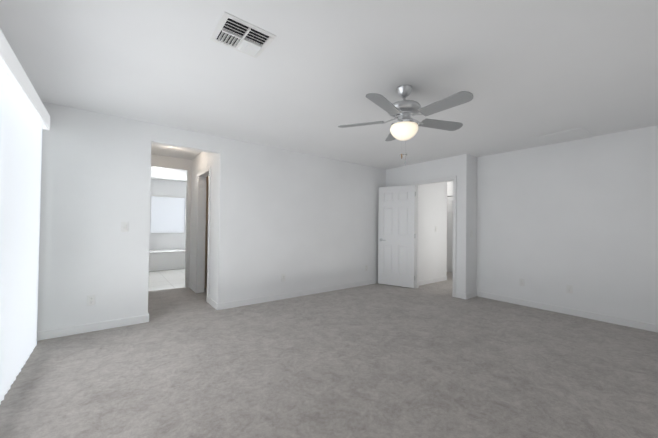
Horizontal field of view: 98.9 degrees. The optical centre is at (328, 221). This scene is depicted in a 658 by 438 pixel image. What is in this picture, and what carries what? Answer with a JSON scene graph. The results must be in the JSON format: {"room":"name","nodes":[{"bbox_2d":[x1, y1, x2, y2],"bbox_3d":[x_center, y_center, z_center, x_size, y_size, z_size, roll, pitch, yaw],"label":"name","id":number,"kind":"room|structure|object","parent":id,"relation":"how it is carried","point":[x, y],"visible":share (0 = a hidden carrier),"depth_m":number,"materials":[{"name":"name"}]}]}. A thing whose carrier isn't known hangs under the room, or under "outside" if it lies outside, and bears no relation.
{"room":"empty bedroom","nodes":[
{"label":"empty bedroom","id":0,"kind":"room"},
{"bbox_2d":[148,269,184,290],"bbox_3d":[-4.077,1.294,6.479,3.350,0.100,3.450,1,-1,-38],"label":"floor","id":1,"kind":"structure","parent":0,"point":[166,279],"depth_m":6.05,"materials":[{"name":"white tile"}]},
{"bbox_2d":[149,249,184,270],"bbox_3d":[-4.724,1.010,7.363,2.694,0.472,0.757,1,-1,-38],"label":"bathtub","id":2,"kind":"object","parent":1,"relation":"on","point":[170,259],"visible":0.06,"depth_m":7.31,"materials":[{"name":"ceramic"}]},
{"bbox_2d":[204,176,208,287],"bbox_3d":[-1.958,0.037,5.597,1.110,2.440,0.050,1,-1,-38],"label":"door","id":3,"kind":"structure","parent":0,"point":[207,189],"depth_m":5.29,"materials":[{"name":"white wood"}]},
{"bbox_2d":[0,272,657,437],"bbox_3d":[1.211,1.323,3.905,8.550,0.100,7.100,1,-1,-38],"label":"floor carpet","id":4,"kind":"object","parent":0,"point":[430,360],"visible":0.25,"depth_m":2.29,"materials":[{"name":"grey carpet"}]},
{"bbox_2d":[0,0,657,181],"bbox_3d":[0.184,-1.221,5.303,8.550,0.120,10.550,1,-1,-38],"label":"ceiling","id":5,"kind":"structure","parent":0,"point":[315,72],"depth_m":2.21,"materials":[{"name":"paint"}]},
{"bbox_2d":[209,12,275,57],"bbox_3d":[-0.571,-1.208,1.860,0.335,0.018,0.315,1,-1,-38],"label":"ceiling vent","id":6,"kind":"object","parent":5,"relation":"in","point":[238,34],"visible":1,"depth_m":1.84,"materials":[{"name":"white plastic"}]},
{"bbox_2d":[338,85,472,165],"bbox_3d":[0.690,-0.840,2.475,1.176,0.707,1.142,1,-1,-38],"label":"ceiling fan","id":7,"kind":"object","parent":5,"relation":"hanging from","point":[404,126],"visible":1,"depth_m":2.42,"materials":[{"name":"silver metal"}]},
{"bbox_2d":[533,127,592,144],"bbox_3d":[3.147,-1.139,3.783,0.550,0.014,0.515,1,-1,-38],"label":"attic hatch","id":8,"kind":"object","parent":5,"relation":"in","point":[567,135],"depth_m":3.74,"materials":[{"name":"paint"}]},
{"bbox_2d":[37,102,657,331],"bbox_3d":[0.235,0.060,5.274,8.360,2.440,10.390,1,-1,-38],"label":"wall","id":9,"kind":"structure","parent":0,"point":[548,223],"depth_m":4.04,"materials":[{"name":"paint"}]},
{"bbox_2d":[0,29,49,129],"bbox_3d":[-2.046,-1.002,1.734,0.137,0.140,2.725,1,-1,-38],"label":"headrail valance","id":10,"kind":"object","parent":9,"relation":"attached to","point":[12,66],"visible":0.65,"depth_m":1.96,"materials":[{"name":"white plastic"}]},
{"bbox_2d":[0,64,41,403],"bbox_3d":[-2.023,0.103,1.698,0.036,2.155,2.523,1,-1,-38],"label":"window blind","id":11,"kind":"object","parent":10,"relation":"hanging from","point":[20,154],"visible":1,"depth_m":2.10,"materials":[{"name":"white plastic"}]},
{"bbox_2d":[87,295,94,305],"bbox_3d":[-2.630,0.868,3.111,0.072,0.116,0.009,1,-1,-38],"label":"electrical outlet","id":12,"kind":"object","parent":9,"relation":"attached to","point":[90,300],"visible":1,"depth_m":3.11,"materials":[{"name":"white plastic"}]},
{"bbox_2d":[37,315,145,340],"bbox_3d":[-2.624,1.169,3.109,0.990,0.092,0.018,1,-1,-38],"label":"baseboard","id":13,"kind":"structure","parent":9,"relation":"attached to","point":[71,330],"depth_m":3.09,"materials":[{"name":"white wood"}]},
{"bbox_2d":[121,222,128,231],"bbox_3d":[-2.392,0.060,3.297,0.072,0.116,0.012,1,-1,-38],"label":"light switch","id":14,"kind":"object","parent":9,"relation":"attached to","point":[124,226],"visible":1,"depth_m":3.29,"materials":[{"name":"white plastic"}]},
{"bbox_2d":[150,200,184,233],"bbox_3d":[-4.594,-0.206,8.031,1.440,1.670,0.165,1,-1,-38],"label":"window","id":15,"kind":"structure","parent":9,"relation":"in","point":[167,233],"depth_m":7.96,"materials":[{"name":"white"}]},
{"bbox_2d":[151,195,184,232],"bbox_3d":[-4.577,-0.206,8.009,0.832,1.065,0.050,1,-1,-38],"label":"window blind","id":16,"kind":"object","parent":15,"relation":"attached to","point":[167,214],"visible":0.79,"depth_m":8.00,"materials":[{"name":"white plastic"}]},
{"bbox_2d":[188,282,194,291],"bbox_3d":[-2.512,1.199,5.163,0.014,0.092,0.550,1,-1,-38],"label":"baseboard","id":17,"kind":"structure","parent":9,"relation":"attached to","point":[190,285],"depth_m":5.17,"materials":[{"name":"white wood"}]},
{"bbox_2d":[195,167,210,302],"bbox_3d":[-2.039,0.197,4.680,0.137,2.094,0.792,1,-1,-38],"label":"door frame","id":18,"kind":"structure","parent":9,"relation":"attached to","point":[200,232],"depth_m":4.93,"materials":[{"name":"white wood"}]},
{"bbox_2d":[208,297,215,308],"bbox_3d":[-1.707,1.194,4.129,0.018,0.092,0.470,1,-1,-38],"label":"baseboard","id":19,"kind":"structure","parent":9,"relation":"attached to","point":[210,301],"depth_m":4.11,"materials":[{"name":"white wood"}]},
{"bbox_2d":[216,279,377,309],"bbox_3d":[-0.178,1.225,5.009,3.514,0.092,0.014,1,-1,-38],"label":"baseboard","id":20,"kind":"structure","parent":9,"relation":"attached to","point":[233,304],"depth_m":4.62,"materials":[{"name":"white wood"}]},
{"bbox_2d":[378,185,415,287],"bbox_3d":[1.356,0.284,5.682,0.768,2.006,0.115,0,-1,34],"label":"bedroom door","id":21,"kind":"structure","parent":9,"relation":"in","point":[396,239],"depth_m":5.66,"materials":[{"name":"white wood"}]},
{"bbox_2d":[419,276,446,285],"bbox_3d":[2.192,1.268,6.012,1.220,0.092,0.014,1,-1,-38],"label":"baseboard","id":22,"kind":"structure","parent":9,"relation":"attached to","point":[424,282],"depth_m":6.02,"materials":[{"name":"white wood"}]},
{"bbox_2d":[413,176,456,296],"bbox_3d":[1.970,0.253,5.234,0.152,2.094,0.888,1,-1,-38],"label":"door frame","id":23,"kind":"structure","parent":9,"relation":"attached to","point":[417,184],"depth_m":5.28,"materials":[{"name":"white wood"}]},
{"bbox_2d":[447,196,452,271],"bbox_3d":[3.232,0.332,7.491,0.115,2.006,0.766,1,-1,-38],"label":"hall door","id":24,"kind":"structure","parent":9,"relation":"in","point":[449,234],"depth_m":7.48,"materials":[{"name":"white wood"}]},
{"bbox_2d":[463,291,476,298],"bbox_3d":[2.417,1.254,4.805,0.364,0.092,0.038,1,-1,-38],"label":"baseboard","id":25,"kind":"structure","parent":9,"relation":"attached to","point":[473,294],"depth_m":4.76,"materials":[{"name":"white wood"}]},
{"bbox_2d":[477,291,657,332],"bbox_3d":[3.603,1.252,3.610,0.014,0.092,3.340,1,-1,-38],"label":"baseboard","id":26,"kind":"structure","parent":9,"relation":"attached to","point":[590,315],"depth_m":3.86,"materials":[{"name":"white wood"}]},
{"bbox_2d":[566,285,572,293],"bbox_3d":[3.363,0.943,3.934,0.009,0.116,0.072,1,-1,-38],"label":"electrical outlet","id":27,"kind":"object","parent":9,"relation":"attached to","point":[569,288],"visible":1,"depth_m":3.93,"materials":[{"name":"white plastic"}]}
]}

